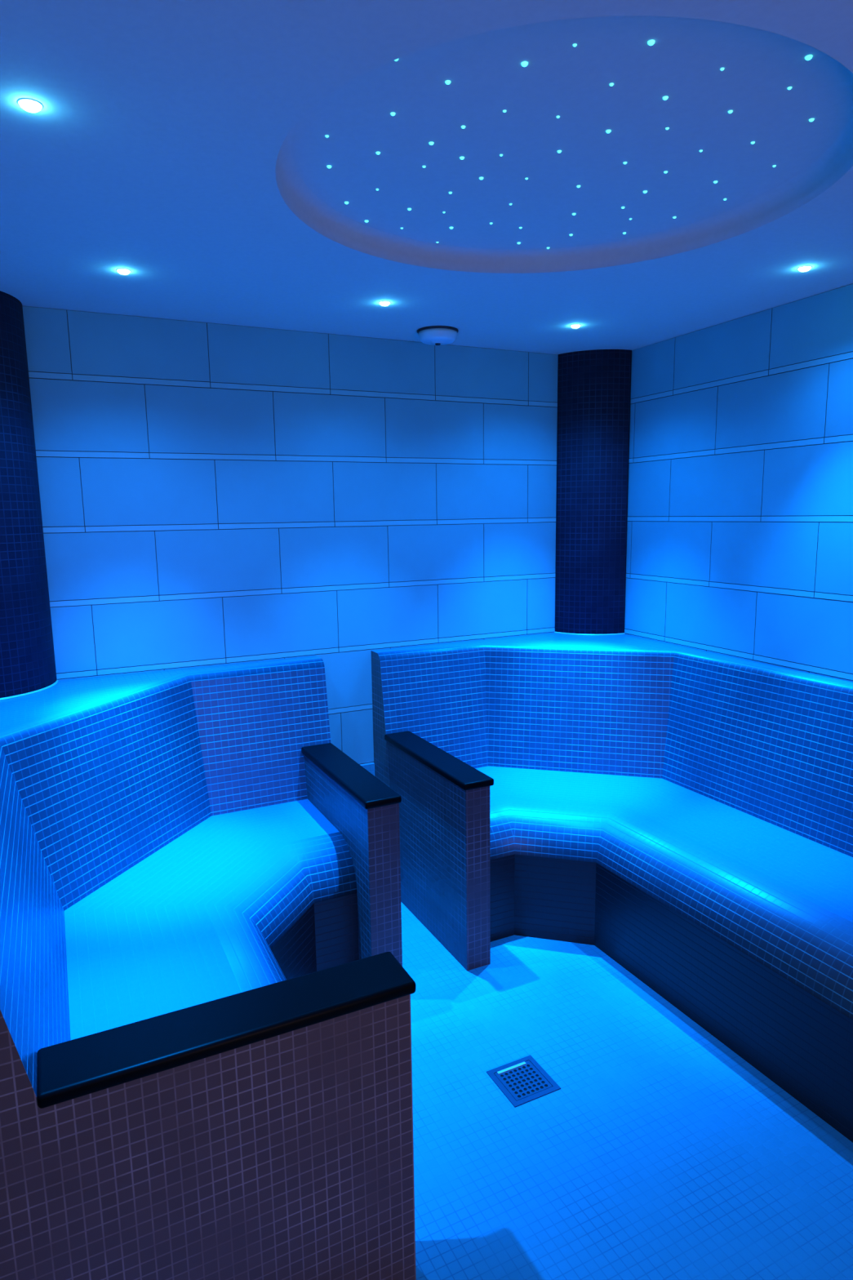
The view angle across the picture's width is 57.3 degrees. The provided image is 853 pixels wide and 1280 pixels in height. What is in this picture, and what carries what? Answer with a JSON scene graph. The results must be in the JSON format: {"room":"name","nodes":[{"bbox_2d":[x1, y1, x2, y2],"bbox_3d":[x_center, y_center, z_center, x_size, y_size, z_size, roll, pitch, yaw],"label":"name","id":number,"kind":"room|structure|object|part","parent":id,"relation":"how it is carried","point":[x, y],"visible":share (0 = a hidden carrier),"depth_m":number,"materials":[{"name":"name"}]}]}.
{"room":"spa","nodes":[
{"label":"spa","id":0,"kind":"room"},
{"bbox_2d":[22,306,558,764],"bbox_3d":[-0.421,-0.082,3.671,2.990,2.564,0.105,-5,10,-26],"label":"wall","id":1,"kind":"structure","parent":0,"point":[211,494],"depth_m":3.43,"materials":[{"name":"tile"}]},
{"bbox_2d":[360,763,375,776],"bbox_3d":[-0.370,0.900,3.782,0.269,0.588,0.013,-5,10,-26],"label":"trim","id":2,"kind":"structure","parent":1,"relation":"attached to","point":[370,767],"depth_m":3.78,"materials":[{"name":"tile"}]},
{"bbox_2d":[0,0,852,355],"bbox_3d":[0.692,-1.060,1.394,3.370,0.062,4.850,-5,10,-26],"label":"ceiling","id":3,"kind":"structure","parent":0,"point":[183,146],"depth_m":1.85,"materials":[{"name":"paint"}]},
{"bbox_2d":[17,97,43,112],"bbox_3d":[-0.757,-1.018,1.492,0.046,0.011,0.046,-5,10,-26],"label":"recessed light","id":4,"kind":"object","parent":3,"relation":"in","point":[30,105],"visible":1,"depth_m":1.48,"materials":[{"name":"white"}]},
{"bbox_2d":[115,268,131,275],"bbox_3d":[-0.971,-1.179,2.505,0.046,0.011,0.046,-5,10,-26],"label":"recessed light","id":5,"kind":"object","parent":3,"relation":"in","point":[122,271],"visible":1,"depth_m":2.49,"materials":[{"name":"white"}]},
{"bbox_2d":[378,301,391,306],"bbox_3d":[-0.157,-1.260,2.930,0.046,0.011,0.046,-5,10,-26],"label":"recessed light","id":6,"kind":"object","parent":3,"relation":"in","point":[381,303],"visible":1,"depth_m":2.92,"materials":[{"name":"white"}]},
{"bbox_2d":[417,325,458,345],"bbox_3d":[0.049,-1.312,3.393,0.180,0.061,0.180,-5,10,-26],"label":"ceiling detector","id":7,"kind":"object","parent":3,"relation":"attached to","point":[433,335],"visible":1,"depth_m":3.33,"materials":[{"name":"plastic"}]},
{"bbox_3d":[0.049,-1.338,3.388,0.180,0.009,0.180,-5,10,-26],"label":"plate","id":8,"kind":"part","parent":7,"relation":"part of","materials":[{"name":"plastic"}]},
{"bbox_2d":[521,62,528,66],"bbox_3d":[0.187,-1.097,1.490,0.013,0.005,0.013,-5,10,-26],"label":"recessed light","id":9,"kind":"object","parent":3,"relation":"in","point":[523,64],"visible":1,"depth_m":1.49,"materials":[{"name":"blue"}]},
{"bbox_2d":[570,324,581,328],"bbox_3d":[0.637,-1.337,3.335,0.046,0.011,0.046,-5,10,-26],"label":"recessed light","id":10,"kind":"object","parent":3,"relation":"in","point":[575,326],"visible":1,"depth_m":3.32,"materials":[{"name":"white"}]},
{"bbox_2d":[647,40,654,45],"bbox_3d":[0.411,-1.090,1.428,0.013,0.005,0.013,-5,10,-26],"label":"recessed light","id":11,"kind":"object","parent":3,"relation":"in","point":[651,42],"visible":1,"depth_m":1.43,"materials":[{"name":"blue"}]},
{"bbox_2d":[796,266,812,271],"bbox_3d":[1.249,-1.224,2.580,0.046,0.011,0.046,-5,10,-26],"label":"recessed light","id":12,"kind":"object","parent":3,"relation":"in","point":[804,268],"visible":1,"depth_m":2.57,"materials":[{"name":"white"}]},
{"bbox_2d":[804,55,812,60],"bbox_3d":[0.726,-1.104,1.482,0.013,0.005,0.013,-5,10,-26],"label":"recessed light","id":13,"kind":"object","parent":3,"relation":"in","point":[808,57],"visible":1,"depth_m":1.48,"materials":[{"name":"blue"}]},
{"bbox_2d":[400,902,852,1279],"bbox_3d":[0.730,1.501,1.809,3.370,0.001,4.850,-5,10,-26],"label":"floor","id":14,"kind":"structure","parent":0,"point":[660,1152],"depth_m":2.22,"materials":[{"name":"tile"}]},
{"bbox_2d":[0,655,359,1279],"bbox_3d":[-0.676,0.829,2.511,1.368,1.143,1.975,-5,10,-26],"label":"bench","id":15,"kind":"object","parent":14,"relation":"on","point":[164,847],"visible":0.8,"depth_m":2.61,"materials":[{"name":"tile"}]},
{"bbox_2d":[0,291,57,700],"bbox_3d":[-1.551,-0.507,2.820,0.292,1.420,0.289,-5,10,-26],"label":"column","id":16,"kind":"structure","parent":15,"relation":"on","point":[27,654],"depth_m":2.83,"materials":[{"name":"tile"}]},
{"bbox_3d":[-0.607,1.126,2.545,1.006,0.543,1.660,-5,10,-26],"label":"seat","id":17,"kind":"part","parent":15,"relation":"part of","materials":[{"name":"tile"}]},
{"bbox_2d":[36,951,416,1279],"bbox_3d":[-0.381,1.148,1.664,0.744,0.776,0.146,-5,10,-26],"label":"divider","id":18,"kind":"object","parent":14,"relation":"on","point":[265,1132],"visible":1,"depth_m":1.59,"materials":[{"name":"tile"}]},
{"bbox_2d":[301,742,402,965],"bbox_3d":[-0.316,0.899,3.193,0.143,0.776,0.766,-5,10,-26],"label":"divider","id":19,"kind":"object","parent":14,"relation":"on","point":[362,808],"visible":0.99,"depth_m":2.89,"materials":[{"name":"tile"}]},
{"bbox_2d":[384,730,493,970],"bbox_3d":[0.037,0.866,3.367,0.132,0.776,0.775,-5,10,-26],"label":"divider","id":20,"kind":"object","parent":14,"relation":"on","point":[444,806],"visible":1,"depth_m":3.18,"materials":[{"name":"tile"}]},
{"bbox_2d":[486,1054,560,1106],"bbox_3d":[0.307,1.396,2.480,0.170,0.005,0.170,-5,10,-26],"label":"floor drain","id":21,"kind":"object","parent":14,"relation":"on","point":[522,1081],"visible":1,"depth_m":2.48,"materials":[{"name":"metal"}]},
{"bbox_2d":[371,632,852,1142],"bbox_3d":[1.122,0.797,2.544,1.346,1.143,3.498,-5,10,-26],"label":"bench","id":22,"kind":"object","parent":14,"relation":"on","point":[683,815],"visible":0.78,"depth_m":3.20,"materials":[{"name":"tile"}]},
{"bbox_2d":[554,349,631,635],"bbox_3d":[0.853,-0.736,4.015,0.293,1.420,0.234,-5,10,-26],"label":"column","id":23,"kind":"structure","parent":22,"relation":"on","point":[594,386],"depth_m":3.97,"materials":[{"name":"tile"}]},
{"bbox_3d":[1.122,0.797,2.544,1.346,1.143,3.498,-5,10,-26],"label":"backrest","id":24,"kind":"part","parent":22,"relation":"part of","materials":[{"name":"tile"}]},
{"bbox_3d":[1.128,1.110,2.487,1.043,0.543,3.307,-5,10,-26],"label":"seat","id":25,"kind":"part","parent":22,"relation":"part of","materials":[{"name":"tile"}]},
{"bbox_2d":[624,284,852,681],"bbox_3d":[1.936,0.122,2.196,0.105,2.564,4.654,-5,10,-24],"label":"wall","id":26,"kind":"structure","parent":0,"point":[740,524],"depth_m":3.26,"materials":[{"name":"tile"}]}
]}

